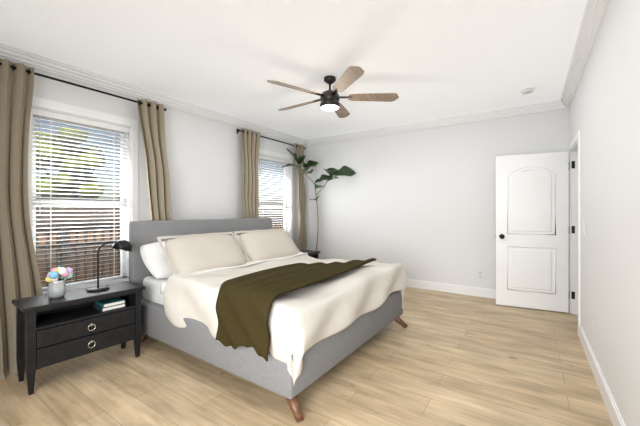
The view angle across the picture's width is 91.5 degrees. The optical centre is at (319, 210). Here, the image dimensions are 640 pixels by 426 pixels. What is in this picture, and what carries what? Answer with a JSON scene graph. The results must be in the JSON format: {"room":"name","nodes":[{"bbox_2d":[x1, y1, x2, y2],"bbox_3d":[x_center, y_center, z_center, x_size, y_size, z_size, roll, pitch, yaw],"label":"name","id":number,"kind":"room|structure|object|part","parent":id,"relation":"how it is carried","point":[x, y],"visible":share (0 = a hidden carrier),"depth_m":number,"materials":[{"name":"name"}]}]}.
{"room":"bedroom","nodes":[
{"label":"bedroom","id":0,"kind":"room"},
{"bbox_2d":[12,62,304,245],"bbox_3d":[-2.144,-0.085,3.841,0.150,2.710,6.670,0,0,34],"label":"wall","id":1,"kind":"structure","parent":0,"point":[204,157],"depth_m":4.28,"materials":[{"name":"paint"}]},
{"bbox_2d":[0,63,166,110],"bbox_3d":[-2.413,-1.250,3.189,0.131,0.060,1.670,0,0,34],"label":"rod","id":2,"kind":"object","parent":1,"relation":"attached to","point":[67,82],"visible":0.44,"depth_m":3.12,"materials":[{"name":"black metal"}]},
{"bbox_2d":[0,59,42,379],"bbox_3d":[-2.519,-0.015,2.543,0.527,2.561,0.395,0,0,34],"label":"curtain","id":3,"kind":"object","parent":2,"relation":"hanging from","point":[19,275],"visible":0.92,"depth_m":2.61,"materials":[{"name":"beige fabric"}]},
{"bbox_2d":[137,98,171,220],"bbox_3d":[-1.828,-0.015,3.563,0.531,2.561,0.312,0,0,34],"label":"panel","id":4,"kind":"object","parent":2,"relation":"hanging from","point":[152,121],"visible":0.58,"depth_m":3.65,"materials":[{"name":"beige fabric"}]},
{"bbox_2d":[0,42,307,145],"bbox_3d":[-2.041,-1.387,3.771,0.098,0.105,6.370,0,0,34],"label":"crown molding","id":5,"kind":"structure","parent":1,"relation":"attached to","point":[13,54],"depth_m":3.51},
{"bbox_2d":[28,96,283,294],"bbox_3d":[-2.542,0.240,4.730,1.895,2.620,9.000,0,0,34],"label":"window unit","id":6,"kind":"structure","parent":1,"relation":"in","point":[131,206],"depth_m":3.62,"materials":[{"name":"white plastic"}]},
{"bbox_2d":[32,108,128,293],"bbox_3d":[-2.478,-0.086,3.288,0.065,1.763,0.850,0,0,34],"label":"window blinds","id":7,"kind":"object","parent":6,"relation":"attached to","point":[39,114],"visible":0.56,"depth_m":3.23,"materials":[{"name":"white plastic"}]},
{"bbox_3d":[-2.627,0.850,4.787,1.690,1.400,9.000,0,0,34],"label":"exterior balcony rail","id":8,"kind":"part","parent":6,"relation":"part of","materials":[{"name":"brown wood"}]},
{"bbox_2d":[259,155,289,232],"bbox_3d":[-0.845,-0.086,5.708,0.065,1.763,0.850,0,0,34],"label":"window blinds","id":9,"kind":"object","parent":6,"relation":"attached to","point":[272,160],"visible":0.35,"depth_m":5.69,"materials":[{"name":"white plastic"}]},
{"bbox_2d":[236,129,305,148],"bbox_3d":[-0.827,-1.250,5.540,0.131,0.060,1.740,0,0,34],"label":"rod","id":10,"kind":"object","parent":1,"relation":"attached to","point":[238,130],"visible":0.62,"depth_m":5.41,"materials":[{"name":"black metal"}]},
{"bbox_2d":[241,128,259,217],"bbox_3d":[-1.043,-0.015,4.960,0.280,2.561,0.376,0,0,34],"label":"panel","id":11,"kind":"object","parent":10,"relation":"hanging from","point":[250,143],"visible":0.62,"depth_m":4.96,"materials":[{"name":"beige fabric"}]},
{"bbox_2d":[294,143,306,249],"bbox_3d":[-0.330,-0.015,6.015,0.280,2.561,0.282,0,0,34],"label":"panel","id":12,"kind":"object","parent":10,"relation":"hanging from","point":[302,237],"visible":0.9,"depth_m":6.03,"materials":[{"name":"beige fabric"}]},
{"bbox_2d":[258,148,293,240],"bbox_3d":[-0.853,-0.087,5.714,0.195,1.965,1.050,0,0,34],"label":"window unit","id":13,"kind":"structure","parent":1,"relation":"in","point":[289,214],"depth_m":6.04,"materials":[{"name":"white plastic"}]},
{"bbox_2d":[0,0,586,139],"bbox_3d":[0.289,-1.490,2.199,6.020,0.100,6.670,0,0,34],"label":"ceiling","id":14,"kind":"structure","parent":0,"point":[425,60],"depth_m":2.78,"materials":[{"name":"white paint"}]},
{"bbox_2d":[267,66,398,117],"bbox_3d":[0.060,-1.271,3.419,1.375,0.338,1.426,0,0,34],"label":"ceiling fan","id":15,"kind":"object","parent":14,"relation":"hanging from","point":[329,99],"visible":1,"depth_m":3.31,"materials":[{"name":"brown wood"}]},
{"bbox_2d":[521,88,533,93],"bbox_3d":[2.463,-1.422,3.706,0.130,0.036,0.130,0,0,34],"label":"smoke detector","id":16,"kind":"object","parent":14,"relation":"attached to","point":[527,90],"visible":1,"depth_m":3.67,"materials":[{"name":"white plastic"}]},
{"bbox_2d":[0,287,612,425],"bbox_3d":[0.289,1.320,2.199,6.020,0.100,6.670,0,0,34],"label":"floor","id":17,"kind":"structure","parent":0,"point":[446,359],"depth_m":2.28,"materials":[{"name":"brown wood"}]},
{"bbox_2d":[12,281,144,394],"bbox_3d":[-1.911,0.965,2.525,0.368,0.610,0.786,0,0,36],"label":"nightstand","id":18,"kind":"object","parent":17,"relation":"on","point":[69,324],"visible":1,"depth_m":2.37,"materials":[{"name":"black paint"}]},
{"bbox_2d":[45,267,72,297],"bbox_3d":[-2.020,0.542,2.405,0.171,0.234,0.169,0,0,34],"label":"flower vase","id":19,"kind":"object","parent":18,"relation":"on","point":[55,278],"visible":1,"depth_m":2.36,"materials":[{"name":"white glass"}]},
{"bbox_2d":[93,297,124,311],"bbox_3d":[-1.788,0.786,2.646,0.202,0.056,0.170,0,0,36],"label":"books","id":20,"kind":"object","parent":18,"relation":"in","point":[108,304],"visible":0.92,"depth_m":2.60,"materials":[{"name":"teal paper"}]},
{"bbox_2d":[86,240,131,291],"bbox_3d":[-1.804,0.457,2.686,0.160,0.403,0.346,0,0,32],"label":"desk lamp","id":21,"kind":"object","parent":18,"relation":"on","point":[124,245],"visible":1,"depth_m":2.66,"materials":[{"name":"black metal"}]},
{"bbox_2d":[129,218,407,422],"bbox_3d":[-0.472,0.690,3.217,2.140,1.180,2.026,0,0,35],"label":"bed","id":22,"kind":"object","parent":17,"relation":"on","point":[261,302],"visible":1,"depth_m":2.52,"materials":[{"name":"white fabric"}]},
{"bbox_2d":[163,251,406,387],"bbox_3d":[-0.190,0.809,3.058,1.491,0.560,1.966,0,0,35],"label":"duvet","id":23,"kind":"object","parent":22,"relation":"on","point":[320,310],"depth_m":2.38,"materials":[{"name":"white fabric"}]},
{"bbox_2d":[215,258,376,361],"bbox_3d":[-0.084,0.711,2.771,0.626,0.428,1.737,0,0,35],"label":"throw","id":24,"kind":"object","parent":22,"relation":"on","point":[248,307],"depth_m":2.14,"materials":[{"name":"green fabric"}]},
{"bbox_2d":[299,250,319,258],"bbox_3d":[-0.367,0.965,4.903,0.368,0.610,0.786,0,0,35],"label":"nightstand","id":25,"kind":"object","parent":17,"relation":"on","point":[313,254],"visible":0.1,"depth_m":5.08,"materials":[{"name":"black paint"}]},
{"bbox_2d":[281,148,355,250],"bbox_3d":[-0.015,0.099,5.519,0.980,2.343,0.966,0,0,34],"label":"fiddle leaf fig","id":26,"kind":"object","parent":17,"relation":"on","point":[342,171],"visible":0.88,"depth_m":5.60,"materials":[{"name":"plant"}]},
{"bbox_2d":[305,108,568,289],"bbox_3d":[2.174,-0.085,4.860,5.870,2.710,0.150,0,0,34],"label":"wall","id":27,"kind":"structure","parent":0,"point":[419,205],"depth_m":5.09,"materials":[{"name":"paint"}]},
{"bbox_2d":[308,100,559,145],"bbox_3d":[1.450,-1.387,5.199,4.050,0.105,0.098,0,0,34],"label":"crown molding","id":28,"kind":"structure","parent":27,"relation":"attached to","point":[555,104],"depth_m":4.83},
{"bbox_2d":[407,279,495,298],"bbox_3d":[1.470,1.205,5.220,4.240,0.130,0.040,0,0,34],"label":"baseboard","id":29,"kind":"structure","parent":27,"relation":"attached to","point":[451,288],"depth_m":4.82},
{"bbox_2d":[477,270,482,277],"bbox_3d":[2.372,0.935,4.630,0.075,0.120,0.009,0,0,34],"label":"electrical outlet","id":30,"kind":"object","parent":27,"relation":"attached to","point":[479,273],"visible":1,"depth_m":4.63,"materials":[{"name":"white plastic"}]},
{"bbox_2d":[569,0,639,425],"bbox_3d":[1.466,-0.085,1.315,0.120,2.710,6.520,0,0,34],"label":"wall","id":31,"kind":"structure","parent":0,"point":[604,113],"depth_m":1.90,"materials":[{"name":"paint"}]},
{"bbox_2d":[496,151,568,312],"bbox_3d":[2.728,0.261,4.044,0.786,1.995,0.181,0,0,27],"label":"door","id":32,"kind":"structure","parent":31,"relation":"in","point":[532,231],"depth_m":4.01,"materials":[{"name":"white wood"}]},
{"bbox_3d":[2.423,0.340,4.197,0.103,0.064,0.181,0,0,27],"label":"knob","id":33,"kind":"part","parent":32,"relation":"part of","materials":[{"name":"black metal"}]},
{"bbox_2d":[569,130,580,335],"bbox_3d":[2.932,0.225,3.505,0.138,2.090,0.950,0,0,34],"label":"door frame","id":34,"kind":"structure","parent":31,"relation":"attached to","point":[575,230],"depth_m":3.83,"materials":[{"name":"white wood"}]},
{"bbox_2d":[560,0,609,108],"bbox_3d":[1.418,-1.387,1.438,0.098,0.105,6.370,0,0,34],"label":"crown molding","id":35,"kind":"structure","parent":31,"relation":"attached to","point":[593,16],"depth_m":2.60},
{"bbox_2d":[579,325,625,425],"bbox_3d":[1.138,1.205,0.951,0.016,0.130,5.250,0,0,34],"label":"baseboard","id":36,"kind":"structure","parent":31,"relation":"attached to","point":[615,416],"depth_m":2.14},
{"label":"outside","id":37,"kind":"structure","parent":0,"visible":0},
{"bbox_3d":[-25.333,4.370,23.119,59.840,0.200,90.000,0,0,34],"label":"ground","id":38,"kind":"structure","parent":37,"visible":0},
{"bbox_2d":[36,126,119,199],"bbox_3d":[-14.066,0.461,18.623,17.324,7.617,24.059,0,0,34],"label":"trees","id":39,"kind":"object","parent":38,"relation":"on","point":[67,175],"depth_m":11.62,"materials":[{"name":"green plant"}]},
{"bbox_2d":[36,198,283,286],"bbox_3d":[-8.045,1.895,15.076,8.300,4.750,32.800,0,0,34],"label":"fence","id":40,"kind":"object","parent":38,"relation":"on","point":[53,262],"depth_m":9.74,"materials":[{"name":"brown wood"}]}
]}

